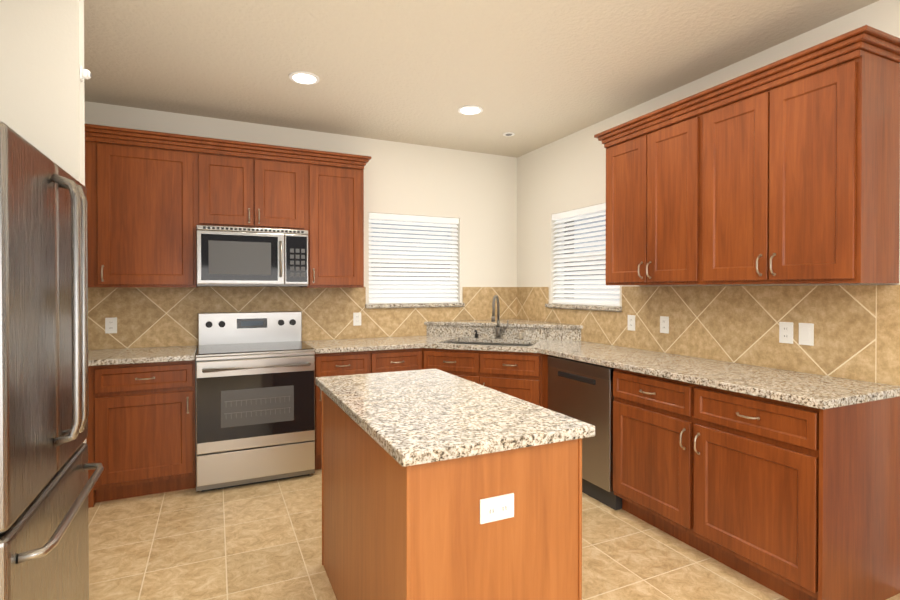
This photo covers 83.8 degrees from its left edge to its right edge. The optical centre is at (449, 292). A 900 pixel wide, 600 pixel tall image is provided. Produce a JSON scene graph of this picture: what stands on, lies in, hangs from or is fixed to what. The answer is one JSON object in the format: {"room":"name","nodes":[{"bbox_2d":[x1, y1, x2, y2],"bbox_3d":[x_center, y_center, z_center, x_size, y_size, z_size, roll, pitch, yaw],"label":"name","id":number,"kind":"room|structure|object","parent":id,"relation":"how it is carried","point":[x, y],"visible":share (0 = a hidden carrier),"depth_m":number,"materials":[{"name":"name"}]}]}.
{"room":"kitchen","nodes":[
{"label":"kitchen","id":0,"kind":"room"},
{"bbox_2d":[0,0,85,442],"bbox_3d":[-1.928,-0.006,1.945,0.830,2.683,0.090,0,0,-25],"label":"wall","id":1,"kind":"structure","parent":0,"point":[42,107],"depth_m":2.03,"materials":[{"name":"beige paint"}]},
{"bbox_2d":[80,65,91,81],"bbox_3d":[-1.527,-0.916,2.103,0.035,0.056,0.044,0,0,-25],"label":"sensor","id":2,"kind":"object","parent":1,"relation":"attached to","point":[85,74],"visible":1,"depth_m":2.09,"materials":[{"name":"white plastic"}]},
{"bbox_2d":[84,101,516,308],"bbox_3d":[-1.213,-0.025,4.295,4.400,2.683,0.140,0,0,-25],"label":"wall","id":3,"kind":"structure","parent":0,"point":[475,193],"depth_m":4.66,"materials":[{"name":"white paint"}]},
{"bbox_2d":[89,132,197,287],"bbox_3d":[-2.150,-0.535,3.591,0.603,0.995,0.328,0,0,-25],"label":"upper cabinet","id":4,"kind":"object","parent":3,"relation":"attached to","point":[154,199],"depth_m":3.44,"materials":[{"name":"brown wood"}]},
{"bbox_2d":[197,144,308,231],"bbox_3d":[-1.529,-0.757,3.880,0.770,0.555,0.328,0,0,-25],"label":"upper cabinet","id":5,"kind":"object","parent":3,"relation":"attached to","point":[236,188],"depth_m":3.73,"materials":[{"name":"brown wood"}]},
{"bbox_2d":[197,225,307,285],"bbox_3d":[-1.498,-0.263,3.818,0.760,0.423,0.454,0,0,-25],"label":"microwave","id":6,"kind":"object","parent":5,"relation":"attached to","point":[236,256],"visible":1,"depth_m":3.64,"materials":[{"name":"silver metal"}]},
{"bbox_2d":[88,287,515,349],"bbox_3d":[-1.181,0.186,4.230,4.120,0.472,0.008,0,0,-25],"label":"tile backsplash","id":7,"kind":"structure","parent":3,"relation":"attached to","point":[146,316],"depth_m":4.06,"materials":[{"name":"beige tile"}]},
{"bbox_2d":[105,317,116,332],"bbox_3d":[-2.451,0.237,3.627,0.072,0.114,0.008,0,0,-25],"label":"electrical outlet","id":8,"kind":"object","parent":7,"relation":"attached to","point":[110,325],"visible":1,"depth_m":3.62,"materials":[{"name":"white plastic"}]},
{"bbox_2d":[353,312,360,325],"bbox_3d":[-0.812,0.231,4.395,0.072,0.114,0.008,0,0,-25],"label":"electrical outlet","id":9,"kind":"object","parent":7,"relation":"attached to","point":[356,319],"visible":1,"depth_m":4.39,"materials":[{"name":"white plastic"}]},
{"bbox_2d":[301,156,364,287],"bbox_3d":[-0.974,-0.539,4.142,0.455,0.995,0.328,0,0,-25],"label":"upper cabinet","id":10,"kind":"object","parent":3,"relation":"attached to","point":[336,187],"depth_m":4.00,"materials":[{"name":"brown wood"}]},
{"bbox_2d":[365,213,464,307],"bbox_3d":[-0.390,-0.310,4.800,1.200,1.415,0.440,0,0,-25],"label":"window","id":11,"kind":"structure","parent":3,"relation":"in","point":[413,259],"depth_m":4.69,"materials":[{"name":"white plastic"}]},
{"bbox_2d":[84,0,878,157],"bbox_3d":[0.188,-1.373,1.296,4.400,0.060,6.740,0,0,-25],"label":"ceiling","id":12,"kind":"structure","parent":0,"point":[532,75],"depth_m":2.89,"materials":[{"name":"beige paint"}]},
{"bbox_2d":[289,71,318,84],"bbox_3d":[-0.919,-1.353,3.163,0.185,0.010,0.185,0,0,-25],"label":"recessed light","id":13,"kind":"object","parent":12,"relation":"in","point":[304,77],"visible":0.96,"depth_m":3.14,"materials":[{"name":"white"}]},
{"bbox_2d":[458,105,482,114],"bbox_3d":[0.151,-1.357,3.731,0.185,0.010,0.185,0,0,-25],"label":"recessed light","id":14,"kind":"object","parent":12,"relation":"in","point":[470,110],"visible":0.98,"depth_m":3.72,"materials":[{"name":"white"}]},
{"bbox_2d":[503,132,514,135],"bbox_3d":[0.506,-1.362,4.317,0.100,0.008,0.100,0,0,-25],"label":"recessed light","id":15,"kind":"object","parent":12,"relation":"in","point":[509,134],"visible":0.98,"depth_m":4.31,"materials":[{"name":"white"}]},
{"bbox_2d":[88,469,899,599],"bbox_3d":[0.188,1.370,1.318,4.400,0.060,6.740,0,0,-25],"label":"floor","id":16,"kind":"structure","parent":0,"point":[260,541],"depth_m":2.56,"materials":[{"name":"tile"}]},
{"bbox_2d":[0,121,103,599],"bbox_3d":[-1.607,0.451,1.530,0.816,1.775,0.900,0,0,-25],"label":"fridge","id":17,"kind":"object","parent":16,"relation":"on","point":[46,485],"visible":1,"depth_m":1.52,"materials":[{"name":"silver metal"}]},
{"bbox_2d":[86,360,195,507],"bbox_3d":[-2.151,0.884,3.422,0.753,0.880,0.652,0,0,-25],"label":"base cabinet","id":18,"kind":"object","parent":16,"relation":"on","point":[141,439],"visible":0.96,"depth_m":3.20,"materials":[{"name":"brown wood"}]},
{"bbox_2d":[88,345,197,365],"bbox_3d":[-2.152,0.426,3.420,0.753,0.035,0.635,0,0,-25],"label":"countertop","id":19,"kind":"structure","parent":18,"relation":"on","point":[136,355],"depth_m":3.28,"materials":[{"name":"stone"}]},
{"bbox_2d":[195,311,314,491],"bbox_3d":[-1.438,0.739,3.698,0.764,1.165,0.736,0,0,-25],"label":"range","id":20,"kind":"object","parent":16,"relation":"on","point":[255,397],"visible":1,"depth_m":3.44,"materials":[{"name":"silver metal"}]},
{"bbox_2d":[314,348,421,469],"bbox_3d":[-0.724,0.878,4.091,0.852,0.880,0.652,0,0,-25],"label":"base cabinet","id":21,"kind":"object","parent":16,"relation":"on","point":[348,363],"visible":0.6,"depth_m":3.78,"materials":[{"name":"brown wood"}]},
{"bbox_2d":[322,393,581,599],"bbox_3d":[-0.100,0.895,2.034,0.602,0.880,1.204,0,0,-25],"label":"kitchen island","id":22,"kind":"object","parent":16,"relation":"on","point":[437,484],"depth_m":1.53,"materials":[{"name":"brown wood"}]},
{"bbox_2d":[315,369,594,468],"bbox_3d":[-0.100,0.437,2.031,0.650,0.036,1.270,0,0,-25],"label":"island countertop","id":23,"kind":"structure","parent":22,"relation":"on","point":[424,416],"depth_m":1.70,"materials":[{"name":"beige stone"}]},
{"bbox_2d":[422,342,542,406],"bbox_3d":[0.233,0.880,3.871,0.693,0.880,0.693,0,0,-25],"label":"base cabinet","id":24,"kind":"object","parent":16,"relation":"on","point":[519,375],"depth_m":3.80,"materials":[{"name":"brown wood"}]},
{"bbox_2d":[302,319,899,409],"bbox_3d":[0.391,0.363,3.205,2.123,0.165,3.180,0,0,-25],"label":"countertop","id":25,"kind":"structure","parent":24,"relation":"on","point":[562,340],"depth_m":3.13,"materials":[{"name":"stone"}]},
{"bbox_2d":[450,342,532,346],"bbox_3d":[0.326,0.535,4.126,0.766,0.192,0.485,0,0,20],"label":"sink basin","id":26,"kind":"object","parent":25,"relation":"in","point":[500,344],"visible":0.02,"depth_m":4.36,"materials":[{"name":"silver metal"}]},
{"bbox_2d":[491,295,508,338],"bbox_3d":[0.412,0.210,4.326,0.200,0.380,0.167,0,0,-25],"label":"faucet","id":27,"kind":"object","parent":25,"relation":"on","point":[498,327],"visible":0.96,"depth_m":4.37,"materials":[{"name":"silver metal"}]},
{"bbox_2d":[548,356,621,509],"bbox_3d":[1.099,0.885,3.443,0.602,0.876,0.634,0,0,-25],"label":"dishwasher","id":28,"kind":"object","parent":16,"relation":"on","point":[580,391],"visible":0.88,"depth_m":3.19,"materials":[{"name":"grey metal"}]},
{"bbox_2d":[613,368,899,599],"bbox_3d":[1.501,0.890,2.633,0.617,0.880,1.165,0,0,-25],"label":"base cabinet","id":29,"kind":"object","parent":16,"relation":"on","point":[790,501],"depth_m":2.20,"materials":[{"name":"brown wood"}]},
{"bbox_2d":[517,0,899,311],"bbox_3d":[2.146,-0.008,2.148,0.140,2.683,6.600,0,0,-25],"label":"wall","id":30,"kind":"structure","parent":0,"point":[566,173],"depth_m":4.20,"materials":[{"name":"white paint"}]},
{"bbox_2d":[545,203,621,310],"bbox_3d":[1.269,-0.306,4.277,0.440,1.415,1.165,0,0,-25],"label":"window","id":31,"kind":"structure","parent":30,"relation":"in","point":[589,288],"depth_m":4.28,"materials":[{"name":"white plastic"}]},
{"bbox_2d":[602,109,693,284],"bbox_3d":[1.381,-0.542,3.218,0.328,0.984,0.765,0,0,-25],"label":"upper cabinet","id":32,"kind":"object","parent":30,"relation":"attached to","point":[650,168],"depth_m":3.11,"materials":[{"name":"brown wood"}]},
{"bbox_2d":[516,285,899,385],"bbox_3d":[1.351,0.190,3.671,0.008,0.472,3.150,0,0,-25],"label":"tile backsplash","id":33,"kind":"structure","parent":30,"relation":"attached to","point":[856,332],"depth_m":2.83,"materials":[{"name":"beige tile"}]},
{"bbox_2d":[628,315,634,330],"bbox_3d":[1.334,0.222,3.690,0.008,0.114,0.072,0,0,-25],"label":"electrical outlet","id":34,"kind":"object","parent":33,"relation":"attached to","point":[631,322],"visible":1,"depth_m":3.68,"materials":[{"name":"white plastic"}]},
{"bbox_2d":[660,316,668,333],"bbox_3d":[1.461,0.219,3.419,0.008,0.114,0.072,0,0,-25],"label":"electrical outlet","id":35,"kind":"object","parent":33,"relation":"attached to","point":[664,324],"visible":1,"depth_m":3.42,"materials":[{"name":"white plastic"}]},
{"bbox_2d":[779,322,792,343],"bbox_3d":[1.803,0.214,2.690,0.008,0.114,0.072,0,0,-25],"label":"electrical outlet","id":36,"kind":"object","parent":33,"relation":"attached to","point":[785,332],"visible":1,"depth_m":2.69,"materials":[{"name":"white plastic"}]},
{"bbox_2d":[799,323,813,345],"bbox_3d":[1.845,0.215,2.599,0.008,0.114,0.072,0,0,-25],"label":"light switch","id":37,"kind":"object","parent":33,"relation":"attached to","point":[806,333],"visible":1,"depth_m":2.59,"materials":[{"name":"white plastic"}]},
{"bbox_2d":[694,45,899,284],"bbox_3d":[1.706,-0.537,2.525,0.328,0.984,0.765,0,0,-25],"label":"upper cabinet","id":38,"kind":"object","parent":30,"relation":"attached to","point":[785,170],"depth_m":2.31,"materials":[{"name":"brown wood"}]}
]}

